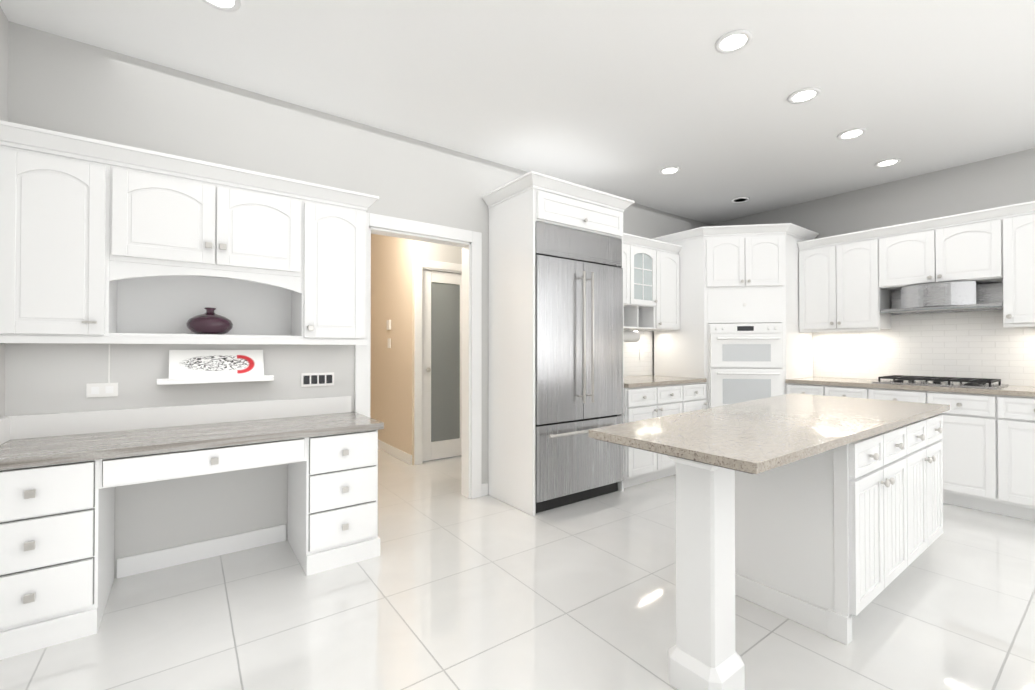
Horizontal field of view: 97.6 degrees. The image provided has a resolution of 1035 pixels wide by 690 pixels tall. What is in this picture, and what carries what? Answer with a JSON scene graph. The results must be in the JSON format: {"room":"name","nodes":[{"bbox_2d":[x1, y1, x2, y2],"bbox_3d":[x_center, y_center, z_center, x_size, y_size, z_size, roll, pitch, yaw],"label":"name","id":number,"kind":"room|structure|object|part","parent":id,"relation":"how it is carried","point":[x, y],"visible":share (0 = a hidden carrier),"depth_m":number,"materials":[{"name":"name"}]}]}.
{"room":"kitchen","nodes":[
{"label":"kitchen","id":0,"kind":"room"},
{"bbox_2d":[0,6,8,417],"bbox_3d":[-0.749,-0.181,-0.235,0.120,2.740,5.770,0,-1,-36],"label":"wall","id":1,"kind":"structure","parent":0,"point":[4,21],"depth_m":2.09,"materials":[{"name":"beige paint"}]},
{"bbox_2d":[5,21,709,577],"bbox_3d":[-0.035,-0.146,3.936,6.200,2.740,0.124,0,-1,-36],"label":"wall","id":2,"kind":"structure","parent":0,"point":[57,83],"depth_m":2.60,"materials":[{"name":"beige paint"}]},
{"bbox_2d":[86,345,117,397],"bbox_3d":[-2.128,0.132,2.322,0.120,0.268,0.008,0,-1,-36],"label":"electrical outlet","id":3,"kind":"object","parent":2,"relation":"attached to","point":[101,389],"depth_m":2.32,"materials":[{"name":"white plastic"}]},
{"bbox_3d":[-2.108,0.096,2.339,0.006,0.197,0.006,0,-1,-36],"label":"electrical outlet with cord","id":4,"kind":"part","parent":3,"relation":"part of","materials":[{"name":"white plastic"}]},
{"bbox_2d":[0,120,378,344],"bbox_3d":[-1.624,-0.461,2.456,1.636,0.915,0.382,0,-1,-36],"label":"hutch","id":5,"kind":"object","parent":2,"relation":"attached to","point":[103,242],"visible":1,"depth_m":2.25,"materials":[{"name":"white paint"}]},
{"bbox_2d":[186,307,232,334],"bbox_3d":[-1.670,-0.128,2.462,0.212,0.148,0.212,0,-1,-36],"label":"vase","id":6,"kind":"object","parent":5,"relation":"in","point":[209,321],"visible":0.94,"depth_m":2.40,"materials":[{"name":"purple ceramic"}]},
{"bbox_2d":[117,524,285,578],"bbox_3d":[-1.760,1.163,2.581,0.790,0.100,0.013,0,-1,-36],"label":"baseboard","id":7,"kind":"structure","parent":2,"relation":"attached to","point":[154,560],"depth_m":2.54,"materials":[{"name":"white paint"}]},
{"bbox_2d":[157,375,273,384],"bbox_3d":[-1.705,0.197,2.583,0.550,0.032,0.081,0,-1,-36],"label":"ledge shelf","id":8,"kind":"object","parent":2,"relation":"attached to","point":[169,381],"visible":1,"depth_m":2.54,"materials":[{"name":"white paint"}]},
{"bbox_2d":[169,350,263,377],"bbox_3d":[-1.707,0.104,2.586,0.450,0.152,0.059,0,-1,-36],"label":"picture","id":9,"kind":"object","parent":8,"relation":"on","point":[201,363],"visible":1,"depth_m":2.57},
{"bbox_2d":[301,372,333,386],"bbox_3d":[-1.292,0.223,2.933,0.200,0.085,0.010,0,-1,-36],"label":"electrical outlet","id":10,"kind":"object","parent":2,"relation":"attached to","point":[317,379],"visible":1,"depth_m":2.93,"materials":[{"name":"white"}]},
{"bbox_2d":[355,212,481,498],"bbox_3d":[-0.738,0.155,3.421,1.000,2.130,0.156,0,-1,-36],"label":"door frame","id":11,"kind":"structure","parent":2,"relation":"attached to","point":[471,365],"depth_m":3.61,"materials":[{"name":"white paint"}]},
{"bbox_2d":[481,483,487,491],"bbox_3d":[0.250,1.176,4.220,1.550,0.100,0.013,0,-1,-36],"label":"baseboard","id":12,"kind":"structure","parent":2,"relation":"attached to","point":[484,487],"depth_m":3.67,"materials":[{"name":"white paint"}]},
{"bbox_2d":[639,349,643,359],"bbox_3d":[1.331,0.104,4.852,0.070,0.115,0.008,0,-1,-36],"label":"outlet","id":13,"kind":"object","parent":2,"relation":"attached to","point":[641,354],"visible":1,"depth_m":4.84,"materials":[{"name":"white plastic"}]},
{"bbox_2d":[623,233,681,341],"bbox_3d":[1.122,-0.525,4.471,1.157,0.993,0.377,0,-1,-36],"label":"upper cabinet","id":14,"kind":"object","parent":2,"relation":"attached to","point":[651,287],"visible":0.67,"depth_m":4.45,"materials":[{"name":"white paint"}]},
{"bbox_2d":[370,234,421,464],"bbox_3d":[-1.569,-0.134,5.405,0.100,2.740,1.800,0,-1,-36],"label":"wall","id":15,"kind":"structure","parent":0,"point":[393,301],"depth_m":5.06,"materials":[{"name":"beige paint"}]},
{"bbox_2d":[387,320,390,329],"bbox_3d":[-1.468,-0.231,5.164,0.019,0.110,0.090,0,-1,-36],"label":"light switch","id":16,"kind":"object","parent":15,"relation":"attached to","point":[389,328],"depth_m":5.15,"materials":[{"name":"white plastic"}]},
{"bbox_2d":[388,338,390,347],"bbox_3d":[-1.464,-0.021,5.165,0.011,0.110,0.070,0,-1,-36],"label":"light switch","id":17,"kind":"object","parent":15,"relation":"attached to","point":[389,339],"depth_m":5.14,"materials":[{"name":"white plastic"}]},
{"bbox_2d":[378,440,411,464],"bbox_3d":[-1.613,1.186,5.356,0.013,0.100,1.789,0,-1,-36],"label":"baseboard","id":18,"kind":"structure","parent":15,"relation":"attached to","point":[391,450],"depth_m":4.97,"materials":[{"name":"white paint"}]},
{"bbox_2d":[422,241,461,271],"bbox_3d":[-0.382,-0.136,5.221,1.600,2.740,0.100,0,-1,-36],"label":"wall","id":19,"kind":"structure","parent":0,"point":[441,252],"depth_m":4.85,"materials":[{"name":"beige paint"}]},
{"bbox_2d":[414,259,461,464],"bbox_3d":[-0.780,0.172,4.917,0.760,2.120,0.116,0,-1,-36],"label":"door frame","id":20,"kind":"structure","parent":19,"relation":"attached to","point":[429,265],"depth_m":4.68,"materials":[{"name":"white paint"}]},
{"bbox_2d":[423,270,461,460],"bbox_3d":[-0.767,0.216,4.899,0.560,2.008,0.100,0,-1,-36],"label":"hall door","id":21,"kind":"structure","parent":19,"relation":"in","point":[442,364],"depth_m":4.89,"materials":[{"name":"white paint"}]},
{"bbox_2d":[0,448,1034,689],"bbox_3d":[0.744,1.265,2.861,6.200,0.100,9.020,0,-1,-36],"label":"floor","id":22,"kind":"structure","parent":0,"point":[450,586],"depth_m":2.02,"materials":[{"name":"white tile"}]},
{"bbox_2d":[0,396,383,659],"bbox_3d":[-1.579,0.773,2.353,1.601,0.875,0.585,0,-1,-36],"label":"desk","id":23,"kind":"object","parent":22,"relation":"on","point":[63,476],"visible":1,"depth_m":2.12,"materials":[{"name":"white paint"}]},
{"bbox_2d":[482,171,634,515],"bbox_3d":[0.345,0.007,3.724,1.095,2.430,0.657,0,-1,-36],"label":"surround","id":24,"kind":"object","parent":22,"relation":"on","point":[519,207],"visible":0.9,"depth_m":3.44,"materials":[{"name":"white paint"}]},
{"bbox_2d":[535,221,622,512],"bbox_3d":[0.359,0.169,3.704,0.913,2.105,0.643,0,-1,-36],"label":"refrigerator","id":25,"kind":"object","parent":22,"relation":"on","point":[578,334],"visible":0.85,"depth_m":3.45,"materials":[{"name":"grey metal"}]},
{"bbox_2d":[624,375,707,487],"bbox_3d":[1.207,0.777,4.343,1.157,0.900,0.666,0,-1,-36],"label":"base cabinet","id":26,"kind":"object","parent":22,"relation":"on","point":[650,396],"visible":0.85,"depth_m":4.00,"materials":[{"name":"white paint"}]},
{"bbox_2d":[652,223,818,408],"bbox_3d":[2.272,0.038,4.797,1.202,2.385,1.202,0,-1,-36],"label":"tall cabinet","id":27,"kind":"object","parent":22,"relation":"on","point":[739,274],"visible":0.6,"depth_m":4.44,"materials":[{"name":"white paint"}]},
{"bbox_2d":[708,323,782,407],"bbox_3d":[2.244,0.219,4.614,0.680,0.858,0.626,0,0,9],"label":"double wall oven","id":28,"kind":"object","parent":27,"relation":"in","point":[745,362],"visible":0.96,"depth_m":4.36,"materials":[{"name":"white metal"}]},
{"bbox_2d":[590,409,949,689],"bbox_3d":[1.384,0.795,2.261,2.220,0.830,0.748,0,-1,-36],"label":"kitchen island","id":29,"kind":"object","parent":22,"relation":"on","point":[822,514],"depth_m":1.91,"materials":[{"name":"white paint"}]},
{"bbox_2d":[588,393,949,476],"bbox_3d":[1.362,0.365,2.329,2.300,0.032,0.859,0,-1,-36],"label":"island countertop","id":30,"kind":"structure","parent":29,"relation":"on","point":[745,437],"depth_m":1.87,"materials":[{"name":"beige stone"}]},
{"bbox_2d":[785,381,856,397],"bbox_3d":[3.030,0.794,4.235,0.635,0.865,0.702,0,-1,-36],"label":"base cabinet","id":31,"kind":"object","parent":22,"relation":"on","point":[798,387],"depth_m":4.10,"materials":[{"name":"white paint"}]},
{"bbox_2d":[857,385,980,509],"bbox_3d":[3.426,0.789,3.695,0.635,0.865,0.862,0,-1,-36],"label":"base cabinet","id":32,"kind":"object","parent":22,"relation":"on","point":[961,425],"depth_m":3.38,"materials":[{"name":"white paint"}]},
{"bbox_2d":[981,393,1034,520],"bbox_3d":[3.875,0.784,3.081,0.635,0.865,0.882,0,-1,-36],"label":"base cabinet","id":33,"kind":"object","parent":22,"relation":"on","point":[988,439],"depth_m":3.17,"materials":[{"name":"white paint"}]},
{"bbox_2d":[785,377,1034,392],"bbox_3d":[3.589,0.337,3.472,0.640,0.035,2.600,0,-1,-36],"label":"countertop","id":34,"kind":"structure","parent":33,"relation":"on","point":[820,380],"depth_m":3.62,"materials":[{"name":"beige stone"}]},
{"bbox_2d":[872,375,1008,388],"bbox_3d":[3.439,0.295,3.707,0.500,0.052,0.735,0,-1,-36],"label":"gas cooktop","id":35,"kind":"object","parent":34,"relation":"in","point":[951,382],"visible":1,"depth_m":3.60,"materials":[{"name":"silver metal"}]},
{"bbox_2d":[0,0,1034,224],"bbox_3d":[0.744,-1.575,2.884,6.200,0.100,9.020,0,-1,-36],"label":"ceiling","id":36,"kind":"structure","parent":0,"point":[629,99],"depth_m":2.58,"materials":[{"name":"paint"}]},
{"bbox_2d":[202,0,240,11],"bbox_3d":[-1.313,-1.528,1.985,0.170,0.008,0.170,0,-1,-36],"label":"recessed light","id":37,"kind":"object","parent":36,"relation":"in","point":[229,5],"visible":1,"depth_m":2.03,"materials":[{"name":"white"}]},
{"bbox_2d":[659,166,679,174],"bbox_3d":[1.320,-1.512,3.925,0.170,0.008,0.170,0,-1,-36],"label":"recessed light","id":38,"kind":"object","parent":36,"relation":"in","point":[669,170],"visible":0.98,"depth_m":3.92,"materials":[{"name":"white"}]},
{"bbox_2d":[715,29,751,53],"bbox_3d":[1.087,-1.526,2.280,0.170,0.008,0.170,0,-1,-36],"label":"recessed light","id":39,"kind":"object","parent":36,"relation":"in","point":[733,41],"visible":1,"depth_m":2.27,"materials":[{"name":"white"}]},
{"bbox_2d":[731,197,748,202],"bbox_3d":[2.312,-1.506,4.702,0.170,0.008,0.170,0,-1,-36],"label":"recessed light","id":40,"kind":"object","parent":36,"relation":"in","point":[740,199],"visible":1,"depth_m":4.70,"materials":[{"name":"grey"}]},
{"bbox_2d":[788,87,820,103],"bbox_3d":[1.748,-1.522,2.764,0.170,0.008,0.170,0,-1,-36],"label":"recessed light","id":41,"kind":"object","parent":36,"relation":"in","point":[803,95],"visible":1,"depth_m":2.76,"materials":[{"name":"white"}]},
{"bbox_2d":[837,128,866,139],"bbox_3d":[2.404,-1.518,3.257,0.170,0.008,0.170,0,-1,-36],"label":"recessed light","id":42,"kind":"object","parent":36,"relation":"in","point":[851,133],"visible":1,"depth_m":3.25,"materials":[{"name":"white"}]},
{"bbox_2d":[875,158,900,166],"bbox_3d":[3.076,-1.513,3.761,0.170,0.008,0.170,0,-1,-36],"label":"recessed light","id":43,"kind":"object","parent":36,"relation":"in","point":[888,162],"visible":0.98,"depth_m":3.75,"materials":[{"name":"white"}]},
{"bbox_2d":[710,148,1034,386],"bbox_3d":[4.155,-0.151,3.356,0.124,2.740,5.770,0,-1,-36],"label":"wall","id":44,"kind":"structure","parent":0,"point":[981,344],"depth_m":3.99,"materials":[{"name":"beige paint"}]},
{"bbox_2d":[797,226,896,332],"bbox_3d":[3.147,-0.575,4.333,0.346,0.864,0.701,0,-1,-36],"label":"upper cabinet","id":45,"kind":"object","parent":44,"relation":"attached to","point":[850,281],"depth_m":4.19,"materials":[{"name":"white paint"}]},
{"bbox_2d":[889,206,1004,290],"bbox_3d":[3.543,-0.757,3.793,0.346,0.509,0.750,0,-1,-36],"label":"upper cabinet","id":46,"kind":"object","parent":44,"relation":"attached to","point":[966,246],"depth_m":3.62,"materials":[{"name":"white paint"}]},
{"bbox_2d":[880,281,1002,314],"bbox_3d":[3.481,-0.388,3.744,0.495,0.221,0.742,0,-1,-36],"label":"range hood","id":47,"kind":"object","parent":46,"relation":"attached to","point":[959,296],"visible":0.92,"depth_m":3.65,"materials":[{"name":"silver metal"}]},
{"bbox_2d":[989,201,1034,326],"bbox_3d":[3.878,-0.583,3.334,0.346,0.864,0.495,0,-1,-36],"label":"upper cabinet","id":48,"kind":"object","parent":44,"relation":"attached to","point":[1019,283],"depth_m":3.32,"materials":[{"name":"white paint"}]}
]}

